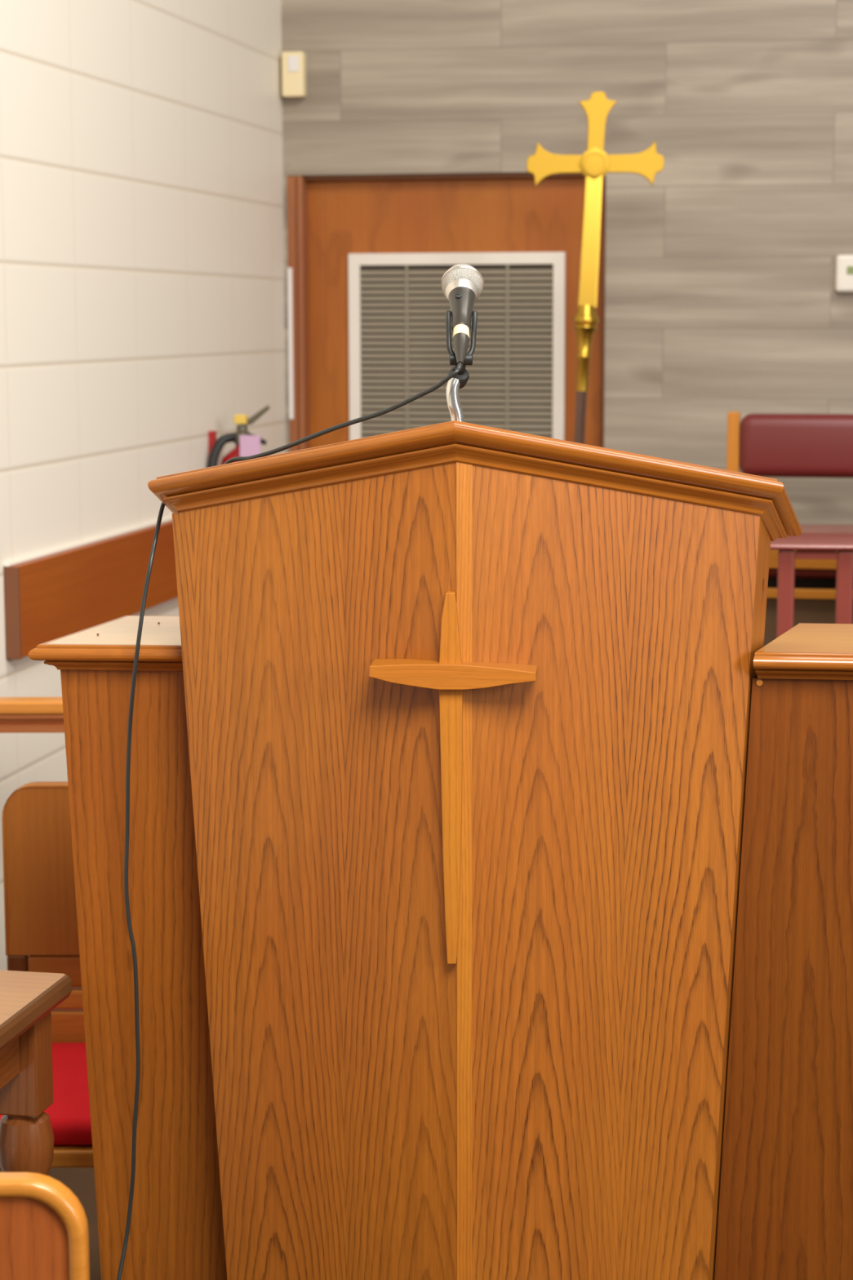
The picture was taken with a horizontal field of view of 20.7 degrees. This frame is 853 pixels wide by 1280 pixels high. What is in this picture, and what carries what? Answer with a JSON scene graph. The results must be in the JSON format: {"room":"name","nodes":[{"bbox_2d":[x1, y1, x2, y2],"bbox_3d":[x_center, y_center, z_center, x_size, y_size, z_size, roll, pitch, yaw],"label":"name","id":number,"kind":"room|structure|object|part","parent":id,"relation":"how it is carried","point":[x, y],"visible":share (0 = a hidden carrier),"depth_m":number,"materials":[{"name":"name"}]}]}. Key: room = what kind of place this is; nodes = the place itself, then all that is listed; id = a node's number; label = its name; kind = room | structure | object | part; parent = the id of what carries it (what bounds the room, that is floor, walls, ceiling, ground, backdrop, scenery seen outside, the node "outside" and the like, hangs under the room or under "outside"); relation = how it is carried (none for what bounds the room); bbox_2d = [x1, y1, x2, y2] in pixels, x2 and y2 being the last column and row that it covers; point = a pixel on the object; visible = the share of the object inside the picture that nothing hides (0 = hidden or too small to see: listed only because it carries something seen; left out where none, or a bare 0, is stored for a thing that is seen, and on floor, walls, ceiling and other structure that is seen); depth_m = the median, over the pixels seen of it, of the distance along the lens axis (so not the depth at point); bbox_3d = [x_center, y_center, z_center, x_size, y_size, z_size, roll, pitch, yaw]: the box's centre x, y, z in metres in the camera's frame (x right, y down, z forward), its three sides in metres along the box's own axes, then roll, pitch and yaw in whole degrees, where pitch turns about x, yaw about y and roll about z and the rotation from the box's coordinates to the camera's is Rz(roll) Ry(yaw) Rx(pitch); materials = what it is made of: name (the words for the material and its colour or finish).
{"room":"house of worship","nodes":[
{"label":"house of worship","id":0,"kind":"room"},
{"bbox_2d":[0,1167,101,1279],"bbox_3d":[1.501,1.418,1.916,6.300,0.100,9.800,1,8,11],"label":"floor","id":1,"kind":"structure","parent":0,"point":[80,1180],"depth_m":4.37,"materials":[{"name":"brown carpet"}]},
{"bbox_2d":[0,697,64,733],"bbox_3d":[-0.461,0.577,4.198,0.620,0.955,0.060,0,8,0],"label":"altar rail","id":2,"kind":"object","parent":1,"relation":"on","point":[17,714],"visible":0.02,"depth_m":4.11,"materials":[{"name":"brown wood"}]},
{"bbox_3d":[-0.462,0.144,4.140,0.612,0.033,0.056,0,8,0],"label":"moulding","id":3,"kind":"part","parent":2,"relation":"part of","materials":[{"name":"brown wood"}]},
{"bbox_2d":[0,969,71,1175],"bbox_3d":[-0.812,0.847,2.987,0.580,0.749,0.550,1,8,12],"label":"table","id":4,"kind":"object","parent":1,"relation":"on","point":[28,999],"visible":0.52,"depth_m":3.08,"materials":[{"name":"wood"}]},
{"bbox_2d":[0,1172,89,1279],"bbox_3d":[-0.534,0.878,2.354,0.460,0.860,0.436,0,8,0],"label":"chair","id":5,"kind":"object","parent":1,"relation":"on","point":[44,1235],"visible":1,"depth_m":2.09,"materials":[{"name":"brown wood"}]},
{"bbox_3d":[-0.535,0.630,2.117,0.428,0.272,0.022,0,8,0],"label":"backrest","id":6,"kind":"part","parent":5,"relation":"part of","materials":[{"name":"brown wood"}]},
{"bbox_2d":[0,781,93,1168],"bbox_3d":[-0.469,0.690,3.721,0.460,0.860,0.436,0,8,0],"label":"chair","id":7,"kind":"object","parent":1,"relation":"on","point":[40,910],"visible":0.29,"depth_m":3.87,"materials":[{"name":"brown wood"}]},
{"bbox_3d":[-0.682,0.806,3.942,0.032,0.572,0.028,0,8,0],"label":"post","id":8,"kind":"part","parent":7,"relation":"part of","materials":[{"name":"brown wood"}]},
{"bbox_3d":[-0.470,0.379,3.884,0.460,0.288,0.030,0,8,0],"label":"frame","id":9,"kind":"part","parent":7,"relation":"part of","materials":[{"name":"brown wood"}]},
{"bbox_3d":[-0.470,0.381,3.882,0.452,0.284,0.022,0,8,0],"label":"backrest","id":10,"kind":"part","parent":7,"relation":"part of","materials":[{"name":"brown wood"}]},
{"bbox_2d":[0,1042,92,1145],"bbox_3d":[-0.469,0.716,3.711,0.436,0.044,0.399,0,8,0],"label":"seat cushion","id":11,"kind":"object","parent":7,"relation":"on","point":[69,1115],"depth_m":3.62,"materials":[{"name":"red fabric"}]},
{"bbox_3d":[-0.469,0.753,3.715,0.460,0.028,0.406,0,8,0],"label":"seat frame","id":12,"kind":"part","parent":7,"relation":"part of","materials":[{"name":"brown wood"}]},
{"bbox_3d":[-0.469,0.552,3.905,0.392,0.056,0.018,0,8,0],"label":"rail","id":13,"kind":"part","parent":7,"relation":"part of","materials":[{"name":"brown wood"}]},
{"bbox_3d":[-0.469,0.599,3.912,0.392,0.035,0.018,0,8,0],"label":"rail","id":14,"kind":"part","parent":7,"relation":"part of","materials":[{"name":"brown wood"}]},
{"bbox_3d":[-0.469,0.655,3.920,0.392,0.075,0.018,0,8,0],"label":"rail","id":15,"kind":"part","parent":7,"relation":"part of","materials":[{"name":"brown wood"}]},
{"bbox_2d":[27,615,226,1279],"bbox_3d":[-0.327,0.579,3.266,0.354,1.197,0.325,0,8,5],"label":"pulpit wing","id":16,"kind":"object","parent":1,"relation":"on","point":[176,1230],"visible":0.52,"depth_m":3.12,"materials":[{"name":"brown wood"}]},
{"bbox_2d":[147,420,802,1279],"bbox_3d":[0.062,0.467,2.977,0.824,1.497,0.275,0,8,4],"label":"pulpit","id":17,"kind":"object","parent":1,"relation":"on","point":[468,705],"visible":1,"depth_m":2.91,"materials":[{"name":"brown wood"}]},
{"bbox_2d":[116,333,469,1279],"bbox_3d":[-0.331,0.418,2.992,0.775,1.606,0.182,0,8,3],"label":"microphone cable","id":18,"kind":"object","parent":17,"relation":"attached to","point":[460,340],"visible":0.94,"depth_m":3.00,"materials":[{"name":"black rubber"}]},
{"bbox_3d":[-0.138,0.493,2.972,0.376,1.447,0.157,0,8,4],"label":"panel","id":19,"kind":"part","parent":17,"relation":"part of","materials":[{"name":"brown wood"}]},
{"bbox_2d":[445,310,477,422],"bbox_3d":[0.041,-0.307,2.851,0.042,0.186,0.048,0,8,0],"label":"gooseneck stand","id":20,"kind":"object","parent":17,"relation":"attached to","point":[459,380],"visible":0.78,"depth_m":2.84,"materials":[{"name":"silver metal"}]},
{"bbox_3d":[0.028,-0.369,2.843,0.013,0.061,0.048,-2,8,-11],"label":"clip arm","id":21,"kind":"part","parent":20,"relation":"part of","materials":[{"name":"black plastic"}]},
{"bbox_3d":[0.041,-0.331,2.841,0.014,0.029,0.028,-1,8,-9],"label":"clip stem","id":22,"kind":"part","parent":20,"relation":"part of","materials":[{"name":"black plastic"}]},
{"bbox_2d":[440,263,484,337],"bbox_3d":[0.045,-0.412,2.870,0.053,0.099,0.113,0,8,0],"label":"microphone","id":23,"kind":"object","parent":20,"relation":"attached to","point":[462,284],"visible":1,"depth_m":2.87,"materials":[{"name":"black metal"}]},
{"bbox_2d":[455,293,462,298],"bbox_3d":[0.039,-0.420,2.858,0.008,0.006,0.007,0,8,0],"label":"switch","id":24,"kind":"object","parent":23,"relation":"attached to","point":[458,295],"depth_m":2.86,"materials":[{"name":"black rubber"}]},
{"bbox_2d":[441,267,483,299],"bbox_3d":[0.044,-0.438,2.894,0.051,0.047,0.043,0,8,0],"label":"grille","id":25,"kind":"object","parent":23,"relation":"attached to","point":[468,282],"depth_m":2.88,"materials":[{"name":"silver metal"}]},
{"bbox_2d":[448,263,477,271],"bbox_3d":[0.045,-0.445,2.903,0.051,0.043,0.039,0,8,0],"label":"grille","id":26,"kind":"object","parent":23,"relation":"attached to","point":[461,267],"depth_m":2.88,"materials":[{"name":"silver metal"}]},
{"bbox_3d":[0.056,-0.369,2.842,0.013,0.061,0.048,2,8,15],"label":"clip arm","id":27,"kind":"part","parent":20,"relation":"part of","materials":[{"name":"black plastic"}]},
{"bbox_3d":[0.060,-0.195,2.886,0.824,0.163,0.275,0,8,4],"label":"lid","id":28,"kind":"part","parent":17,"relation":"part of","materials":[{"name":"brown wood"}]},
{"bbox_3d":[0.224,0.496,2.943,0.394,1.447,0.018,-2,8,-16],"label":"panel","id":29,"kind":"part","parent":17,"relation":"part of","materials":[{"name":"brown wood"}]},
{"bbox_3d":[0.382,0.522,3.020,0.080,1.374,0.116,3,8,20],"label":"panel","id":30,"kind":"part","parent":17,"relation":"part of","materials":[{"name":"brown wood"}]},
{"bbox_2d":[526,91,664,444],"bbox_3d":[0.361,-0.301,6.047,0.381,2.186,0.319,6,10,37],"label":"processional cross","id":31,"kind":"object","parent":1,"relation":"on","point":[594,163],"visible":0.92,"depth_m":5.94,"materials":[{"name":"gold metal"}]},
{"bbox_3d":[0.408,-0.749,6.004,0.068,0.218,0.068,0,8,0],"label":"knob","id":32,"kind":"part","parent":31,"relation":"part of","materials":[{"name":"gold metal"}]},
{"bbox_3d":[0.427,-1.208,5.933,0.080,0.080,0.005,0,8,0],"label":"medallion plate","id":33,"kind":"part","parent":31,"relation":"part of","materials":[{"name":"gold metal"}]},
{"bbox_3d":[0.428,-1.270,5.933,0.349,0.235,0.013,0,8,3],"label":"cross arm","id":34,"kind":"part","parent":31,"relation":"part of","materials":[{"name":"gold metal"}]},
{"bbox_2d":[714,622,852,1279],"bbox_3d":[0.771,0.598,3.081,0.804,1.205,0.310,1,8,8],"label":"pulpit wing","id":35,"kind":"object","parent":1,"relation":"on","point":[785,1212],"visible":1,"depth_m":2.98,"materials":[{"name":"brown wood"}]},
{"bbox_2d":[726,411,852,646],"bbox_3d":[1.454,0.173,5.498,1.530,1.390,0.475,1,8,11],"label":"chair","id":36,"kind":"object","parent":1,"relation":"on","point":[759,444],"visible":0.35,"depth_m":5.68,"materials":[{"name":"red leather"}]},
{"bbox_3d":[0.758,0.127,5.846,0.030,1.390,0.055,1,8,11],"label":"post","id":37,"kind":"part","parent":36,"relation":"part of","materials":[{"name":"brown wood"}]},
{"bbox_2d":[739,413,852,478],"bbox_3d":[1.490,-0.461,5.604,1.468,0.155,0.075,1,8,11],"label":"cushion","id":38,"kind":"object","parent":36,"relation":"on","point":[771,445],"depth_m":5.68,"materials":[{"name":"red leather"}]},
{"bbox_3d":[1.412,0.405,5.316,1.530,0.981,0.004,1,8,11],"label":"kick panel","id":39,"kind":"part","parent":36,"relation":"part of","materials":[{"name":"brown wood"}]},
{"bbox_3d":[1.474,0.334,5.703,1.500,1.015,0.006,1,8,11],"label":"panel","id":40,"kind":"part","parent":36,"relation":"part of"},
{"bbox_2d":[768,568,836,577],"bbox_3d":[1.451,-0.188,5.438,1.530,0.070,0.383,1,8,11],"label":"seat cushion","id":41,"kind":"object","parent":36,"relation":"on","point":[773,572],"depth_m":5.36,"materials":[{"name":"red leather"}]},
{"bbox_3d":[1.410,-0.172,5.232,1.530,0.044,0.035,1,8,11],"label":"seat rail","id":42,"kind":"part","parent":36,"relation":"part of","materials":[{"name":"brown wood"}]},
{"bbox_2d":[770,524,852,638],"bbox_3d":[1.025,0.356,4.999,0.640,1.166,0.480,1,8,7],"label":"side table","id":43,"kind":"object","parent":1,"relation":"on","point":[816,541],"visible":0.36,"depth_m":4.74,"materials":[{"name":"red wood"}]},
{"bbox_3d":[0.733,0.386,4.829,0.034,1.154,0.030,1,8,7],"label":"leg","id":44,"kind":"part","parent":43,"relation":"part of","materials":[{"name":"red wood"}]},
{"bbox_3d":[0.850,0.388,4.816,0.034,1.154,0.030,1,8,7],"label":"leg","id":45,"kind":"part","parent":43,"relation":"part of","materials":[{"name":"red wood"}]},
{"bbox_2d":[0,0,285,970],"bbox_3d":[-1.383,-0.527,2.171,0.150,3.700,9.300,1,8,11],"label":"wall","id":46,"kind":"structure","parent":0,"point":[142,243],"depth_m":5.29,"materials":[{"name":"white paint"}]},
{"bbox_2d":[3,516,177,659],"bbox_3d":[-0.693,-0.144,5.263,0.031,0.190,1.312,1,8,11],"label":"board","id":47,"kind":"object","parent":46,"relation":"attached to","point":[59,593],"visible":0.73,"depth_m":5.01,"materials":[{"name":"brown wood"}]},
{"bbox_2d":[207,405,270,467],"bbox_3d":[-0.478,-0.338,6.002,0.157,0.525,0.139,1,8,11],"label":"fire extinguisher","id":48,"kind":"object","parent":46,"relation":"attached to","point":[247,444],"visible":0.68,"depth_m":5.96,"materials":[{"name":"red metal"}]},
{"bbox_3d":[-0.444,-0.515,5.980,0.070,0.033,0.014,1,8,11],"label":"handle","id":49,"kind":"part","parent":48,"relation":"part of","materials":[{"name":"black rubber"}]},
{"bbox_3d":[-0.438,-0.574,5.971,0.078,0.049,0.014,1,8,11],"label":"handle","id":50,"kind":"part","parent":48,"relation":"part of","materials":[{"name":"grey metal"}]},
{"bbox_2d":[280,0,852,524],"bbox_3d":[2.476,-1.090,6.185,6.150,3.700,0.150,1,8,11],"label":"wall","id":51,"kind":"structure","parent":0,"point":[722,297],"depth_m":6.46,"materials":[{"name":"grey wood"}]},
{"bbox_2d":[281,51,306,97],"bbox_3d":[-0.373,-1.590,6.583,0.063,0.124,0.048,1,8,11],"label":"wall sensor","id":52,"kind":"object","parent":51,"relation":"attached to","point":[294,85],"visible":1,"depth_m":6.56,"materials":[{"name":"beige plastic"}]},
{"bbox_2d":[287,172,605,451],"bbox_3d":[0.062,-0.314,6.745,0.910,2.022,0.128,1,8,11],"label":"door","id":53,"kind":"structure","parent":51,"relation":"in","point":[331,218],"depth_m":6.65,"materials":[{"name":"brown wood"}]},
{"bbox_2d":[287,267,293,418],"bbox_3d":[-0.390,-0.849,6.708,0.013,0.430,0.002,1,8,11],"label":"paper notice","id":54,"kind":"object","parent":53,"relation":"attached to","point":[289,269],"visible":1,"depth_m":6.71,"materials":[{"name":"white paper"}]},
{"bbox_3d":[-0.368,-0.324,6.836,0.031,2.019,0.114,1,8,11],"label":"casing","id":55,"kind":"part","parent":53,"relation":"part of","materials":[{"name":"brown wood"}]},
{"bbox_3d":[-0.346,-0.323,6.825,0.016,2.019,0.128,1,8,11],"label":"casing","id":56,"kind":"part","parent":53,"relation":"part of","materials":[{"name":"brown wood"}]},
{"bbox_2d":[347,252,565,439],"bbox_3d":[0.084,-0.791,6.676,0.626,0.620,0.014,1,8,11],"label":"return grille","id":57,"kind":"object","parent":53,"relation":"attached to","point":[398,305],"visible":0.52,"depth_m":6.67,"materials":[{"name":"white metal"}]},
{"bbox_3d":[0.506,-0.303,6.668,0.008,2.019,0.108,1,8,11],"label":"casing","id":58,"kind":"part","parent":53,"relation":"part of","materials":[{"name":"brown wood"}]},
{"bbox_2d":[835,254,852,292],"bbox_3d":[1.190,-0.997,6.364,0.150,0.101,0.027,1,8,11],"label":"thermostat","id":59,"kind":"object","parent":51,"relation":"attached to","point":[844,263],"visible":1,"depth_m":6.36,"materials":[{"name":"white plastic"}]}
]}

